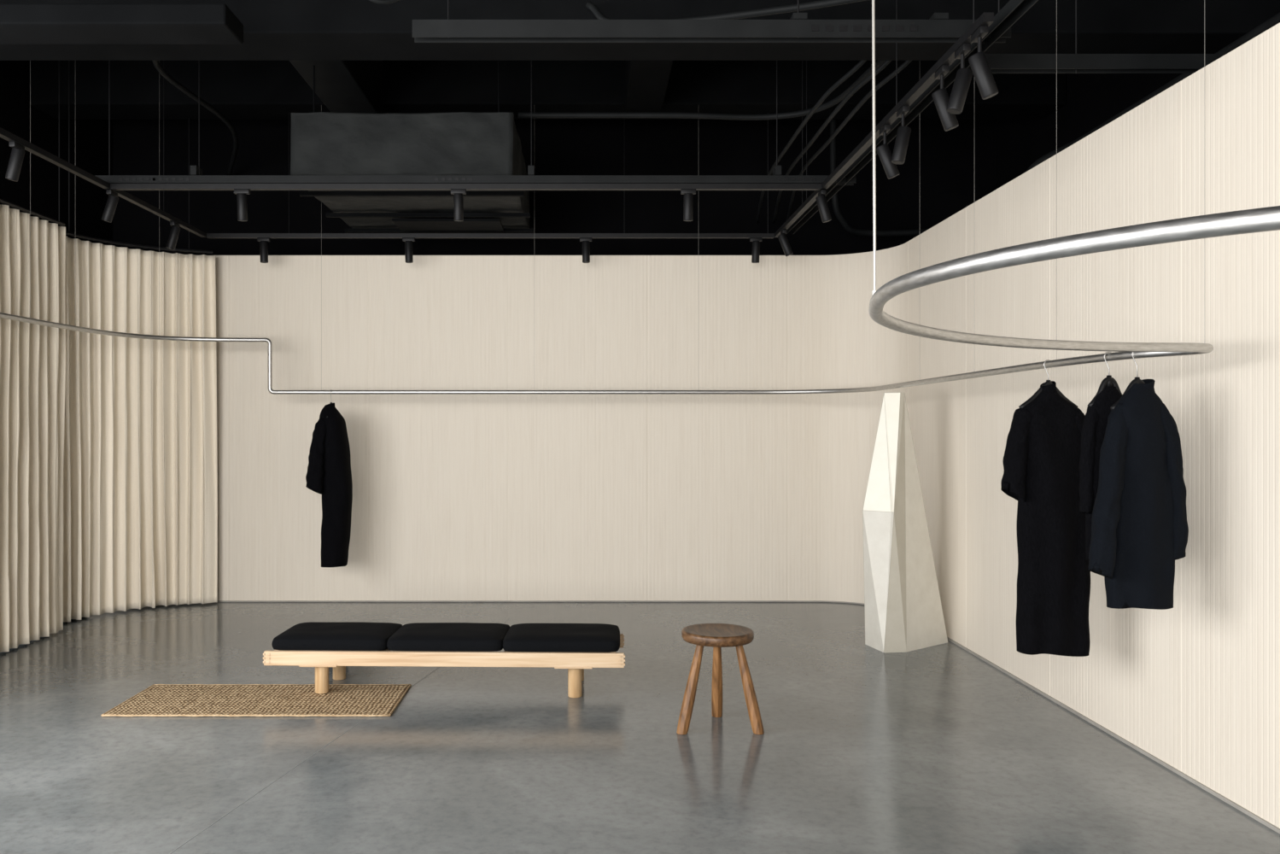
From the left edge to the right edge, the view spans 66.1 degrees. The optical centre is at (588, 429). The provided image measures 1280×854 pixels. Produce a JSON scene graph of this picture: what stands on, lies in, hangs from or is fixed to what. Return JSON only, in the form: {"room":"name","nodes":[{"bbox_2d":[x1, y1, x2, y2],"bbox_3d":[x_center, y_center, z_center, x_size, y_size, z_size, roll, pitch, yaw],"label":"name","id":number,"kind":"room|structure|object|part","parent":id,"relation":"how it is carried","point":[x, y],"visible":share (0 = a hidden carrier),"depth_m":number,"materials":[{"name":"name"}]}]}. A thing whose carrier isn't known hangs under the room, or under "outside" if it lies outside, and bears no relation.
{"room":"clothing store","nodes":[
{"label":"clothing store","id":0,"kind":"room"},
{"bbox_2d":[0,204,65,652],"bbox_3d":[-3.910,-0.007,6.092,0.131,2.985,2.388,0,0,0],"label":"curtain","id":1,"kind":"object","parent":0,"point":[32,356],"depth_m":6.92,"materials":[{"name":"beige fabric"}]},
{"bbox_2d":[0,60,112,245],"bbox_3d":[-4.625,-0.800,3.350,0.150,4.600,12.100,0,0,0],"label":"wall","id":2,"kind":"structure","parent":0,"point":[88,138],"depth_m":8.33,"materials":[{"name":"black paint"}]},
{"bbox_2d":[0,3,243,44],"bbox_3d":[-3.125,-1.950,4.725,2.850,0.100,0.250,0,0,0],"label":"ceiling beam","id":3,"kind":"structure","parent":2,"relation":"attached to","point":[20,23],"depth_m":4.61,"materials":[{"name":"black metal"}]},
{"bbox_2d":[63,236,217,621],"bbox_3d":[-3.631,-0.002,7.908,0.902,2.975,1.094,0,0,0],"label":"curtain","id":4,"kind":"object","parent":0,"point":[140,467],"depth_m":8.12,"materials":[{"name":"beige fabric"}]},
{"bbox_2d":[289,60,386,113],"bbox_3d":[-1.865,-2.810,7.525,0.370,0.580,3.750,0,0,0],"label":"ceiling beam","id":5,"kind":"structure","parent":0,"point":[342,86],"depth_m":7.33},
{"bbox_2d":[30,60,1066,119],"bbox_3d":[-0.325,-2.875,8.200,8.450,0.450,0.400,0,0,0],"label":"ceiling beam","id":6,"kind":"structure","parent":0,"point":[239,90],"depth_m":8.00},
{"bbox_2d":[112,119,995,255],"bbox_3d":[-0.450,-0.800,9.450,8.900,4.600,0.100,0,0,0],"label":"wall","id":7,"kind":"structure","parent":0,"point":[942,173],"depth_m":9.40,"materials":[{"name":"black paint"}]},
{"bbox_2d":[215,242,906,603],"bbox_3d":[-0.828,-0.007,8.300,7.045,3.015,0.720,0,0,0],"label":"wall","id":8,"kind":"structure","parent":0,"point":[456,497],"depth_m":8.54,"materials":[{"name":"beige paint"}]},
{"bbox_2d":[216,600,864,604],"bbox_3d":[-0.887,1.493,8.240,6.926,0.012,0.601,0,0,0],"label":"baseboard","id":9,"kind":"structure","parent":8,"relation":"attached to","point":[217,600],"depth_m":8.53,"materials":[{"name":"beige paint"}]},
{"bbox_2d":[0,602,1279,853],"bbox_3d":[-0.450,1.560,3.350,8.900,0.120,12.300,0,0,0],"label":"floor","id":10,"kind":"structure","parent":0,"point":[862,749],"depth_m":4.51,"materials":[{"name":"concrete"}]},
{"bbox_2d":[101,683,411,716],"bbox_3d":[-1.790,1.494,5.435,1.512,0.012,0.628,0,0,0],"label":"jute rug","id":11,"kind":"object","parent":10,"relation":"on","point":[157,699],"visible":0.99,"depth_m":5.42,"materials":[{"name":"brown wicker"}]},
{"bbox_2d":[169,619,508,853],"bbox_3d":[-1.535,1.501,3.200,0.005,0.004,9.380,0,0,11],"label":"joint","id":12,"kind":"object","parent":10,"relation":"in","point":[508,619],"depth_m":4.16,"materials":[{"name":"grey concrete"}]},
{"bbox_2d":[263,621,625,697],"bbox_3d":[-0.800,1.328,5.720,2.022,0.345,0.538,0,0,2],"label":"bench","id":13,"kind":"object","parent":10,"relation":"on","point":[575,647],"visible":1,"depth_m":5.48,"materials":[{"name":"black fabric"}]},
{"bbox_3d":[-1.510,1.403,5.565,0.078,0.170,0.078,0,0,2],"label":"leg","id":14,"kind":"part","parent":13,"relation":"part of","materials":[{"name":"brown wood"}]},
{"bbox_2d":[271,621,402,650],"bbox_3d":[-1.452,1.200,5.738,0.666,0.090,0.496,0,0,2],"label":"cushion","id":15,"kind":"object","parent":13,"relation":"on","point":[311,635],"depth_m":5.53,"materials":[{"name":"black fabric"}]},
{"bbox_3d":[-1.500,1.409,5.915,0.078,0.182,0.078,0,0,2],"label":"leg","id":16,"kind":"part","parent":13,"relation":"part of","materials":[{"name":"brown wood"}]},
{"bbox_2d":[386,622,509,651],"bbox_3d":[-0.800,1.200,5.720,0.666,0.090,0.496,0,0,2],"label":"cushion","id":17,"kind":"object","parent":13,"relation":"on","point":[416,636],"depth_m":5.52,"materials":[{"name":"black fabric"}]},
{"bbox_2d":[502,623,619,652],"bbox_3d":[-0.148,1.200,5.702,0.666,0.090,0.496,0,0,2],"label":"cushion","id":18,"kind":"object","parent":13,"relation":"on","point":[520,637],"depth_m":5.50,"materials":[{"name":"black fabric"}]},
{"bbox_3d":[-0.075,1.409,5.525,0.078,0.182,0.078,0,0,2],"label":"leg","id":19,"kind":"part","parent":13,"relation":"part of","materials":[{"name":"brown wood"}]},
{"bbox_3d":[-0.065,1.409,5.875,0.078,0.182,0.078,0,0,2],"label":"leg","id":20,"kind":"part","parent":13,"relation":"part of","materials":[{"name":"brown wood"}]},
{"bbox_2d":[676,623,764,734],"bbox_3d":[0.652,1.255,4.970,0.432,0.490,0.392,0,0,0],"label":"stool","id":21,"kind":"object","parent":10,"relation":"on","point":[716,635],"visible":1,"depth_m":4.88,"materials":[{"name":"brown wood"}]},
{"bbox_3d":[0.511,1.276,4.884,0.170,0.449,0.058,0,0,-33],"label":"leg","id":22,"kind":"part","parent":21,"relation":"part of","materials":[{"name":"brown wood"}]},
{"bbox_3d":[0.671,1.276,5.095,0.061,0.448,0.143,0,0,0],"label":"leg","id":23,"kind":"part","parent":21,"relation":"part of","materials":[{"name":"brown wood"}]},
{"bbox_3d":[0.652,1.036,4.955,0.362,0.053,0.362,0,0,0],"label":"seat","id":24,"kind":"part","parent":21,"relation":"part of","materials":[{"name":"brown wood"}]},
{"bbox_3d":[0.799,1.276,4.883,0.160,0.449,0.058,0,0,37],"label":"leg","id":25,"kind":"part","parent":21,"relation":"part of","materials":[{"name":"brown wood"}]},
{"bbox_2d":[862,392,947,652],"bbox_3d":[2.188,0.622,6.854,0.632,1.756,0.320,0,0,-38],"label":"sculpture","id":26,"kind":"object","parent":10,"relation":"on","point":[903,610],"visible":1,"depth_m":6.73,"materials":[{"name":"paper"}]},
{"bbox_2d":[0,0,1279,60],"bbox_3d":[-0.325,-2.610,5.450,8.450,0.980,0.400,0,0,0],"label":"ceiling beam","id":27,"kind":"structure","parent":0,"point":[274,30],"depth_m":5.25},
{"bbox_2d":[625,60,672,110],"bbox_3d":[0.450,-2.850,6.825,0.300,0.500,2.350,0,0,0],"label":"ceiling beam","id":28,"kind":"structure","parent":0,"point":[645,81],"depth_m":7.42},
{"bbox_2d":[995,73,1181,189],"bbox_3d":[3.950,-0.800,3.300,0.100,4.600,12.200,0,0,0],"label":"wall","id":29,"kind":"structure","parent":0,"point":[1092,99],"depth_m":7.93,"materials":[{"name":"black paint"}]},
{"bbox_2d":[906,23,1279,828],"bbox_3d":[2.634,-0.007,2.620,0.121,3.015,10.640,0,0,0],"label":"wall","id":30,"kind":"structure","parent":0,"point":[1194,684],"depth_m":4.47,"materials":[{"name":"beige paint"}]},
{"bbox_2d":[946,637,1279,833],"bbox_3d":[2.570,1.492,2.625,0.010,0.015,10.630,0,0,0],"label":"baseboard","id":31,"kind":"structure","parent":30,"relation":"attached to","point":[1236,805],"depth_m":4.57,"materials":[{"name":"beige paint"}]},
{"bbox_3d":[-0.450,-3.160,3.350,8.900,0.120,12.300,0,0,0],"label":"ceiling","id":32,"kind":"structure","parent":0,"visible":0},
{"bbox_2d":[29,60,30,317],"bbox_3d":[-3.750,-1.925,6.600,0.001,2.350,0.002,0,0,0],"label":"cable","id":33,"kind":"object","parent":32,"relation":"hanging from","point":[30,61],"visible":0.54,"depth_m":6.60,"materials":[{"name":"metal"}]},
{"bbox_2d":[58,60,59,157],"label":"cable","id":34,"kind":"object","parent":32,"relation":"hanging from","point":[59,61],"depth_m":7.20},
{"bbox_2d":[68,60,69,162],"label":"cable","id":35,"kind":"object","parent":32,"relation":"hanging from","point":[68,61],"depth_m":7.62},
{"bbox_2d":[0,166,212,253],"label":"track","id":36,"kind":"object","parent":32,"relation":"hanging from","point":[33,213],"depth_m":7.77,"materials":[{"name":"black metal"}]},
{"bbox_2d":[321,105,321,390],"bbox_3d":[-2.180,-1.711,8.020,0.001,2.778,0.002,0,0,0],"label":"cable","id":37,"kind":"object","parent":32,"relation":"hanging from","point":[321,105],"visible":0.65,"depth_m":8.02,"materials":[{"name":"metal"}]},
{"bbox_2d":[290,60,534,233],"bbox_3d":[-1.260,-2.385,7.575,1.600,1.430,1.929,0,0,0],"label":"air conditioning unit","id":38,"kind":"object","parent":32,"relation":"hanging from","point":[483,143],"visible":0.75,"depth_m":6.63,"materials":[{"name":"black metal"}]},
{"bbox_2d":[391,218,503,230],"bbox_3d":[-1.125,-1.655,7.935,0.850,0.020,0.370,0,0,0],"label":"access panel","id":39,"kind":"object","parent":38,"relation":"attached to","point":[402,224],"visible":1,"depth_m":7.90,"materials":[{"name":"black metal"}]},
{"bbox_2d":[0,0,993,238],"bbox_3d":[-0.815,-2.350,5.910,4.810,1.500,4.620,0,0,0],"label":"track","id":40,"kind":"object","parent":32,"relation":"hanging from","point":[985,19],"visible":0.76,"depth_m":6.53,"materials":[{"name":"black metal"}]},
{"bbox_2d":[5,141,24,181],"bbox_3d":[-3.210,-1.496,5.500,0.102,0.208,0.100,0,0,0],"label":"track spotlight","id":41,"kind":"object","parent":40,"relation":"hanging from","point":[17,154],"visible":1,"depth_m":5.47,"materials":[{"name":"black metal"}]},
{"bbox_2d":[101,189,118,222],"bbox_3d":[-3.213,-1.496,6.600,0.112,0.208,0.100,0,0,0],"label":"track spotlight","id":42,"kind":"object","parent":40,"relation":"hanging from","point":[113,199],"visible":1,"depth_m":6.57,"materials":[{"name":"black metal"}]},
{"bbox_2d":[166,221,180,250],"bbox_3d":[-3.212,-1.496,7.600,0.107,0.208,0.100,0,0,0],"label":"track spotlight","id":43,"kind":"object","parent":40,"relation":"hanging from","point":[175,230],"visible":1,"depth_m":7.57,"materials":[{"name":"black metal"}]},
{"bbox_2d":[233,188,250,221],"bbox_3d":[-2.310,-1.496,6.554,0.100,0.208,0.081,0,0,0],"label":"track spotlight","id":44,"kind":"object","parent":40,"relation":"hanging from","point":[241,194],"visible":1,"depth_m":6.53,"materials":[{"name":"black metal"}]},
{"bbox_2d":[257,237,270,263],"bbox_3d":[-2.710,-1.496,8.198,0.100,0.207,0.070,0,0,0],"label":"track spotlight","id":45,"kind":"object","parent":40,"relation":"hanging from","point":[263,241],"visible":1,"depth_m":8.18,"materials":[{"name":"black metal"}]},
{"bbox_2d":[402,237,414,263],"bbox_3d":[-1.500,-1.497,8.199,0.100,0.207,0.066,0,0,0],"label":"track spotlight","id":46,"kind":"object","parent":40,"relation":"hanging from","point":[408,241],"visible":1,"depth_m":8.18,"materials":[{"name":"black metal"}]},
{"bbox_2d":[450,188,466,221],"bbox_3d":[-0.866,-1.496,6.554,0.100,0.208,0.081,0,0,0],"label":"track spotlight","id":47,"kind":"object","parent":40,"relation":"hanging from","point":[458,194],"visible":1,"depth_m":6.53,"materials":[{"name":"black metal"}]},
{"bbox_2d":[579,237,591,263],"bbox_3d":[-0.020,-1.496,8.197,0.100,0.207,0.074,0,0,0],"label":"track spotlight","id":48,"kind":"object","parent":40,"relation":"hanging from","point":[586,241],"visible":1,"depth_m":8.18,"materials":[{"name":"black metal"}]},
{"bbox_2d":[680,188,695,221],"bbox_3d":[0.667,-1.496,6.554,0.100,0.208,0.081,0,0,0],"label":"track spotlight","id":49,"kind":"object","parent":40,"relation":"hanging from","point":[688,194],"visible":1,"depth_m":6.53,"materials":[{"name":"black metal"}]},
{"bbox_2d":[749,237,762,263],"bbox_3d":[1.400,-1.496,8.203,0.100,0.207,0.074,0,0,0],"label":"track spotlight","id":50,"kind":"object","parent":40,"relation":"hanging from","point":[756,241],"visible":1,"depth_m":8.18,"materials":[{"name":"black metal"}]},
{"bbox_2d":[777,229,793,256],"bbox_3d":[1.586,-1.497,7.900,0.121,0.207,0.100,0,0,0],"label":"track spotlight","id":51,"kind":"object","parent":40,"relation":"hanging from","point":[782,237],"visible":1,"depth_m":7.87,"materials":[{"name":"black metal"}]},
{"bbox_2d":[815,189,831,222],"bbox_3d":[1.582,-1.496,6.600,0.107,0.208,0.100,0,0,0],"label":"track spotlight","id":52,"kind":"object","parent":40,"relation":"hanging from","point":[822,205],"visible":1,"depth_m":6.57,"materials":[{"name":"black metal"}]},
{"bbox_2d":[876,124,899,179],"bbox_3d":[1.586,-1.464,5.200,0.121,0.272,0.100,0,0,0],"label":"track spotlight","id":53,"kind":"object","parent":40,"relation":"hanging from","point":[884,152],"visible":0.98,"depth_m":5.17,"materials":[{"name":"black metal"}]},
{"bbox_2d":[891,105,911,164],"bbox_3d":[1.561,-1.463,4.900,0.097,0.273,0.100,0,0,0],"label":"track spotlight","id":54,"kind":"object","parent":40,"relation":"hanging from","point":[903,132],"visible":1,"depth_m":4.87,"materials":[{"name":"black metal"}]},
{"bbox_2d":[931,64,958,131],"bbox_3d":[1.585,-1.464,4.360,0.117,0.272,0.100,0,0,0],"label":"track spotlight","id":55,"kind":"object","parent":40,"relation":"hanging from","point":[941,98],"visible":0.98,"depth_m":4.33,"materials":[{"name":"black metal"}]},
{"bbox_2d":[946,43,972,114],"bbox_3d":[1.558,-1.463,4.120,0.107,0.273,0.100,0,0,0],"label":"track spotlight","id":56,"kind":"object","parent":40,"relation":"hanging from","point":[962,80],"visible":0.98,"depth_m":4.09,"materials":[{"name":"black metal"}]},
{"bbox_2d":[968,25,998,99],"bbox_3d":[1.585,-1.464,3.940,0.117,0.272,0.100,0,0,0],"label":"track spotlight","id":57,"kind":"object","parent":40,"relation":"hanging from","point":[978,63],"visible":1,"depth_m":3.92,"materials":[{"name":"black metal"}]},
{"bbox_2d":[94,0,1226,233],"bbox_3d":[0.335,-2.370,5.520,6.210,1.460,4.332,0,0,-19],"label":"frame","id":58,"kind":"object","parent":32,"relation":"hanging from","point":[938,28],"visible":0.93,"depth_m":4.24,"materials":[{"name":"black metal"}]},
{"bbox_2d":[151,0,1279,236],"bbox_3d":[0.191,-2.247,6.153,7.220,1.706,6.308,0,0,0],"label":"conduit","id":59,"kind":"object","parent":32,"relation":"attached to","point":[867,75],"visible":0.68,"depth_m":6.75,"materials":[{"name":"black metal"}]},
{"bbox_2d":[871,0,876,296],"bbox_3d":[0.707,-1.712,2.440,0.024,2.777,0.014,0,0,0],"label":"suspension rod","id":60,"kind":"object","parent":32,"relation":"hanging from","point":[873,1],"visible":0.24,"depth_m":2.44,"materials":[{"name":"metal"}]},
{"bbox_2d":[1056,0,1057,359],"bbox_3d":[2.155,-1.711,4.520,0.001,2.778,0.002,0,0,0],"label":"cable","id":61,"kind":"object","parent":32,"relation":"hanging from","point":[1056,0],"visible":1,"depth_m":4.52,"materials":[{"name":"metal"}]},
{"bbox_3d":[0.900,-1.711,8.020,0.001,2.778,0.002,0,0,0],"label":"cable","id":62,"kind":"object","parent":32,"relation":"hanging from","visible":0},
{"bbox_2d":[0,205,1279,394],"bbox_3d":[-0.622,-0.507,4.539,6.392,0.484,6.998,0,0,0],"label":"rail","id":63,"kind":"object","parent":62,"relation":"hanging from","point":[1261,219],"visible":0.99,"depth_m":2.99,"materials":[{"name":"silver metal"}]},
{"bbox_2d":[305,389,352,566],"bbox_3d":[-2.079,0.395,7.974,0.272,1.442,0.464,0,0,20],"label":"coat","id":64,"kind":"object","parent":63,"relation":"hanging from","point":[329,474],"visible":1,"depth_m":7.89,"materials":[{"name":"fabric"}]},
{"bbox_2d":[1000,359,1090,656],"bbox_3d":[2.148,0.359,4.595,0.432,1.373,0.192,0,0,0],"label":"dress","id":65,"kind":"object","parent":63,"relation":"hanging from","point":[1042,456],"visible":0.82,"depth_m":4.54,"materials":[{"name":"fabric"}]},
{"bbox_2d":[1079,351,1122,560],"bbox_3d":[2.169,0.113,4.118,0.212,0.877,0.081,0,0,0],"label":"coat","id":66,"kind":"object","parent":63,"relation":"hanging from","point":[1098,410],"visible":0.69,"depth_m":4.09,"materials":[{"name":"fabric"}]},
{"bbox_2d":[1087,351,1188,609],"bbox_3d":[2.191,0.196,3.958,0.426,1.047,0.173,0,0,-8],"label":"coat","id":67,"kind":"object","parent":63,"relation":"hanging from","point":[1140,528],"visible":1,"depth_m":3.90,"materials":[{"name":"fabric"}]}
]}

